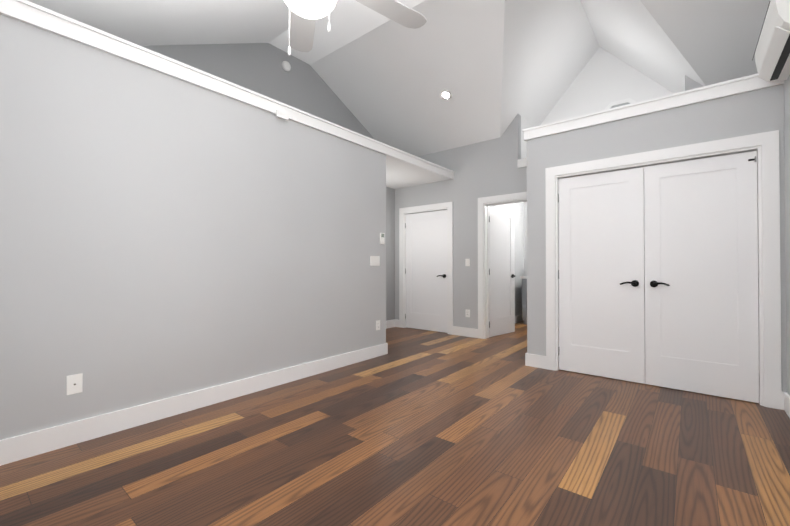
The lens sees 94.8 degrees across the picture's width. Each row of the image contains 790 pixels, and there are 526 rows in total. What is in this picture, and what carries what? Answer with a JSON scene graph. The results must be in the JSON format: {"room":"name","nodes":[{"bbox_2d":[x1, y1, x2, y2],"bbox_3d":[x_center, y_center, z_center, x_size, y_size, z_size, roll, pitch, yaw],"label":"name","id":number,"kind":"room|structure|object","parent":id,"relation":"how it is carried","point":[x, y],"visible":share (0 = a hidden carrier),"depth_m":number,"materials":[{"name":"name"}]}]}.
{"room":"empty bedroom","nodes":[
{"label":"empty bedroom","id":0,"kind":"room"},
{"bbox_2d":[0,14,385,439],"bbox_3d":[-1.296,-0.126,3.177,0.120,2.490,3.600,0,-1,39],"label":"wall","id":1,"kind":"structure","parent":0,"point":[163,236],"depth_m":2.59,"materials":[{"name":"grey paint"}]},
{"bbox_2d":[66,373,82,394],"bbox_3d":[-1.971,0.746,2.236,0.012,0.118,0.075,0,-1,39],"label":"outlet","id":2,"kind":"object","parent":1,"relation":"attached to","point":[74,383],"visible":1,"depth_m":2.23,"materials":[{"name":"white plastic"}]},
{"bbox_2d":[0,343,387,465],"bbox_3d":[-1.229,1.051,3.142,0.016,0.135,3.586,0,-1,39],"label":"baseboard","id":3,"kind":"structure","parent":1,"relation":"attached to","point":[23,446],"depth_m":2.57,"materials":[{"name":"white wood"}]},
{"bbox_2d":[0,0,454,178],"bbox_3d":[-1.177,-1.415,4.155,1.245,0.175,5.250,0,-1,39],"label":"cap","id":4,"kind":"object","parent":1,"relation":"attached to","point":[34,14],"visible":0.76,"depth_m":2.69,"materials":[{"name":"white wood"}]},
{"bbox_2d":[370,256,379,265],"bbox_3d":[-0.239,-0.025,4.373,0.008,0.118,0.165,0,-1,39],"label":"double light switch","id":5,"kind":"object","parent":1,"relation":"attached to","point":[374,260],"visible":1,"depth_m":4.37,"materials":[{"name":"white plastic"}]},
{"bbox_2d":[376,320,379,329],"bbox_3d":[-0.205,0.755,4.409,0.007,0.118,0.075,0,-1,39],"label":"duplex electrical outlet","id":6,"kind":"object","parent":1,"relation":"attached to","point":[377,324],"visible":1,"depth_m":4.41,"materials":[{"name":"white plastic"}]},
{"bbox_2d":[380,233,384,243],"bbox_3d":[-0.158,-0.299,4.463,0.023,0.140,0.070,0,-1,39],"label":"thermostat","id":7,"kind":"object","parent":1,"relation":"attached to","point":[382,238],"visible":0.98,"depth_m":4.45,"materials":[{"name":"white plastic"}]},
{"bbox_2d":[27,0,450,188],"bbox_3d":[0.129,-2.092,3.021,4.950,1.440,5.370,0,-1,39],"label":"ceiling","id":8,"kind":"structure","parent":0,"point":[162,22],"depth_m":3.41,"materials":[{"name":"white paint"}]},
{"bbox_2d":[284,0,426,55],"bbox_3d":[-0.391,-1.595,1.831,1.420,1.080,1.457,0,-1,39],"label":"ceiling fan","id":9,"kind":"object","parent":8,"relation":"hanging from","point":[305,15],"visible":1,"depth_m":2.18,"materials":[{"name":"white painted metal"},{"name":"white painted wood"},{"name":"frosted glass"}]},
{"bbox_2d":[142,43,394,320],"bbox_3d":[-0.955,-0.840,5.504,0.120,3.960,7.870,0,-1,39],"label":"wall","id":10,"kind":"structure","parent":0,"point":[299,85],"depth_m":4.77,"materials":[{"name":"grey paint"}]},
{"bbox_2d":[282,61,290,70],"bbox_3d":[-1.433,-2.606,4.807,0.036,0.130,0.130,0,-1,39],"label":"smoke detector","id":11,"kind":"object","parent":10,"relation":"attached to","point":[286,66],"visible":0.98,"depth_m":4.79,"materials":[{"name":"white plastic"}]},
{"bbox_2d":[386,319,395,328],"bbox_3d":[-0.511,1.076,5.913,0.030,0.135,1.650,0,-1,39],"label":"baseboard","id":12,"kind":"structure","parent":10,"relation":"attached to","point":[389,323],"depth_m":6.44,"materials":[{"name":"white wood"}]},
{"bbox_2d":[269,0,424,64],"bbox_3d":[0.419,-2.809,3.384,4.950,0.001,0.650,0,-1,39],"label":"ceiling","id":13,"kind":"structure","parent":0,"point":[351,20],"depth_m":4.34,"materials":[{"name":"white paint"}]},
{"bbox_2d":[0,321,789,525],"bbox_3d":[0.918,1.126,3.962,4.950,0.001,7.870,0,-1,39],"label":"floor","id":14,"kind":"structure","parent":0,"point":[416,427],"depth_m":2.07,"materials":[{"name":"wood"}]},
{"bbox_2d":[520,276,526,323],"bbox_3d":[3.011,0.620,6.652,1.235,1.060,0.559,0,-1,39],"label":"bathroom vanity","id":15,"kind":"object","parent":14,"relation":"on","point":[524,298],"visible":0.1,"depth_m":6.79,"materials":[{"name":"grey wood"}]},
{"bbox_2d":[310,0,504,156],"bbox_3d":[0.498,-2.289,5.037,2.979,1.010,2.020,0,-1,39],"label":"ceiling","id":16,"kind":"structure","parent":0,"point":[388,82],"depth_m":4.82,"materials":[{"name":"white paint"}]},
{"bbox_2d":[440,90,451,99],"bbox_3d":[0.687,-2.271,4.920,0.170,0.005,0.170,0,-27,39],"label":"recessed light","id":17,"kind":"object","parent":16,"relation":"in","point":[445,94],"visible":1,"depth_m":4.91,"materials":[{"name":"white plastic"}]},
{"bbox_2d":[491,202,523,315],"bbox_3d":[1.924,-0.100,6.610,0.120,2.500,2.250,0,-1,39],"label":"wall","id":18,"kind":"structure","parent":0,"point":[517,209],"depth_m":7.13,"materials":[{"name":"grey paint"}]},
{"bbox_2d":[515,314,523,322],"bbox_3d":[1.939,1.081,6.510,0.016,0.135,2.130,0,-1,39],"label":"baseboard","id":19,"kind":"structure","parent":18,"relation":"attached to","point":[518,318],"depth_m":7.07,"materials":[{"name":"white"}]},
{"bbox_2d":[524,202,526,275],"bbox_3d":[3.182,-0.097,6.959,1.630,2.500,0.120,0,-1,39],"label":"wall","id":20,"kind":"structure","parent":0,"point":[525,238],"depth_m":7.33,"materials":[{"name":"grey paint"}]},
{"bbox_2d":[521,116,532,158],"bbox_3d":[2.028,-1.737,5.604,0.120,0.776,0.800,0,-1,39],"label":"wall","id":21,"kind":"structure","parent":0,"point":[525,124],"depth_m":5.34,"materials":[{"name":"white paint"}]},
{"bbox_2d":[395,75,702,328],"bbox_3d":[1.862,-0.496,5.136,4.710,3.266,0.120,0,-1,39],"label":"wall","id":22,"kind":"structure","parent":0,"point":[487,168],"depth_m":5.65,"materials":[{"name":"grey paint"}]},
{"bbox_2d":[405,210,446,332],"bbox_3d":[0.514,0.137,6.171,0.882,2.002,0.097,0,-1,39],"label":"hall door","id":23,"kind":"structure","parent":22,"relation":"in","point":[426,271],"depth_m":6.18,"materials":[{"name":"white wood"}]},
{"bbox_2d":[399,202,452,334],"bbox_3d":[0.540,0.084,6.195,1.085,2.125,0.138,0,-1,39],"label":"door frame","id":24,"kind":"structure","parent":22,"relation":"attached to","point":[447,206],"depth_m":6.16,"materials":[{"name":"white wood"}]},
{"bbox_2d":[453,326,477,337],"bbox_3d":[1.096,1.074,5.657,0.445,0.135,0.016,0,-1,39],"label":"baseboard","id":25,"kind":"structure","parent":22,"relation":"attached to","point":[461,331],"depth_m":5.65,"materials":[{"name":"white wood"}]},
{"bbox_2d":[465,309,469,316],"bbox_3d":[1.127,0.781,5.639,0.075,0.118,0.007,0,-1,39],"label":"outlet","id":26,"kind":"object","parent":22,"relation":"attached to","point":[467,312],"visible":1,"depth_m":5.64,"materials":[{"name":"white plastic"}]},
{"bbox_2d":[465,259,469,265],"bbox_3d":[1.127,-0.009,5.646,0.075,0.118,0.008,0,-1,39],"label":"light switch","id":27,"kind":"object","parent":22,"relation":"attached to","point":[467,262],"visible":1,"depth_m":5.64,"materials":[{"name":"white plastic"}]},
{"bbox_2d":[489,206,514,336],"bbox_3d":[1.697,0.134,5.800,0.727,2.002,0.160,0,-1,-41],"label":"open bathroom door","id":28,"kind":"structure","parent":22,"relation":"in","point":[501,272],"depth_m":5.79,"materials":[{"name":"white wood"}]},
{"bbox_2d":[478,192,526,338],"bbox_3d":[1.672,0.073,5.285,0.940,2.130,0.156,0,-1,39],"label":"door frame","id":29,"kind":"structure","parent":22,"relation":"attached to","point":[484,203],"depth_m":5.48,"materials":[{"name":"white wood"}]},
{"bbox_2d":[517,158,526,167],"bbox_3d":[1.914,-1.407,5.009,0.450,0.115,0.022,0,-1,39],"label":"trim","id":30,"kind":"structure","parent":22,"relation":"attached to","point":[520,162],"depth_m":5.10,"materials":[{"name":"white wood"}]},
{"bbox_2d":[500,0,599,136],"bbox_3d":[1.662,-2.454,4.606,1.210,1.330,2.820,0,-1,39],"label":"ceiling","id":31,"kind":"structure","parent":0,"point":[550,48],"depth_m":4.64,"materials":[{"name":"white paint"}]},
{"bbox_2d":[540,47,673,124],"bbox_3d":[3.010,-2.233,5.248,2.097,1.760,0.120,0,-1,39],"label":"wall","id":32,"kind":"structure","parent":0,"point":[604,79],"depth_m":5.21,"materials":[{"name":"white paint"}]},
{"bbox_2d":[604,98,635,109],"bbox_3d":[3.133,-1.984,5.054,0.554,0.554,0.020,0,-1,39],"label":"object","id":33,"kind":"structure","parent":32,"relation":"in","point":[627,101],"depth_m":5.05,"materials":[{"name":"white"}]},
{"bbox_2d":[580,0,705,92],"bbox_3d":[2.600,-2.460,3.843,1.210,1.330,2.820,0,-1,39],"label":"ceiling","id":34,"kind":"structure","parent":0,"point":[631,33],"depth_m":4.13,"materials":[{"name":"white paint"}]},
{"bbox_2d":[527,84,786,391],"bbox_3d":[2.253,-0.124,3.434,1.960,2.490,0.120,0,-1,39],"label":"wall","id":35,"kind":"structure","parent":0,"point":[751,112],"depth_m":3.36,"materials":[{"name":"grey paint"}]},
{"bbox_2d":[525,353,545,365],"bbox_3d":[1.782,1.063,4.410,0.016,0.135,1.086,0,-1,39],"label":"baseboard","id":36,"kind":"structure","parent":35,"relation":"attached to","point":[530,359],"depth_m":3.95,"materials":[{"name":"white wood"}]},
{"bbox_2d":[558,167,644,383],"bbox_3d":[1.999,0.114,3.582,0.754,2.002,0.097,0,-1,39],"label":"closet door","id":37,"kind":"structure","parent":35,"relation":"in","point":[601,274],"depth_m":3.57,"materials":[{"name":"white wood"}]},
{"bbox_2d":[522,74,783,141],"bbox_3d":[2.200,-1.421,3.408,1.995,0.115,0.065,0,-1,39],"label":"trim","id":38,"kind":"structure","parent":35,"relation":"attached to","point":[720,90],"depth_m":3.26,"materials":[{"name":"white wood"}]},
{"bbox_2d":[545,130,781,409],"bbox_3d":[2.315,0.053,3.370,1.725,2.135,0.138,0,-1,39],"label":"trim","id":39,"kind":"structure","parent":35,"relation":"attached to","point":[765,145],"depth_m":2.86,"materials":[{"name":"white wood"}]},
{"bbox_2d":[644,151,758,402],"bbox_3d":[2.591,0.110,3.108,0.754,2.002,0.108,0,-1,39],"label":"closet door","id":40,"kind":"structure","parent":35,"relation":"in","point":[701,271],"depth_m":3.10,"materials":[{"name":"white wood"}]},
{"bbox_2d":[640,0,770,85],"bbox_3d":[2.643,-2.305,3.291,1.389,1.010,2.020,0,-1,39],"label":"ceiling","id":41,"kind":"structure","parent":0,"point":[714,41],"depth_m":3.40,"materials":[{"name":"white paint"}]},
{"bbox_2d":[784,75,789,395],"bbox_3d":[2.791,-0.867,2.455,0.120,3.960,7.870,0,-1,39],"label":"wall","id":42,"kind":"structure","parent":0,"point":[787,152],"depth_m":2.70,"materials":[{"name":"grey paint"}]},
{"bbox_2d":[752,0,789,81],"bbox_3d":[2.562,-1.506,2.422,0.185,0.304,0.844,0,-1,39],"label":"mini-split air conditioner","id":43,"kind":"object","parent":42,"relation":"attached to","point":[772,55],"visible":1,"depth_m":2.38,"materials":[{"name":"white plastic"}]},
{"bbox_2d":[782,391,789,417],"bbox_3d":[1.653,1.034,1.159,0.030,0.135,4.150,0,-1,39],"label":"baseboard","id":44,"kind":"structure","parent":42,"relation":"attached to","point":[785,396],"depth_m":2.70,"materials":[{"name":"white wood"}]}
]}

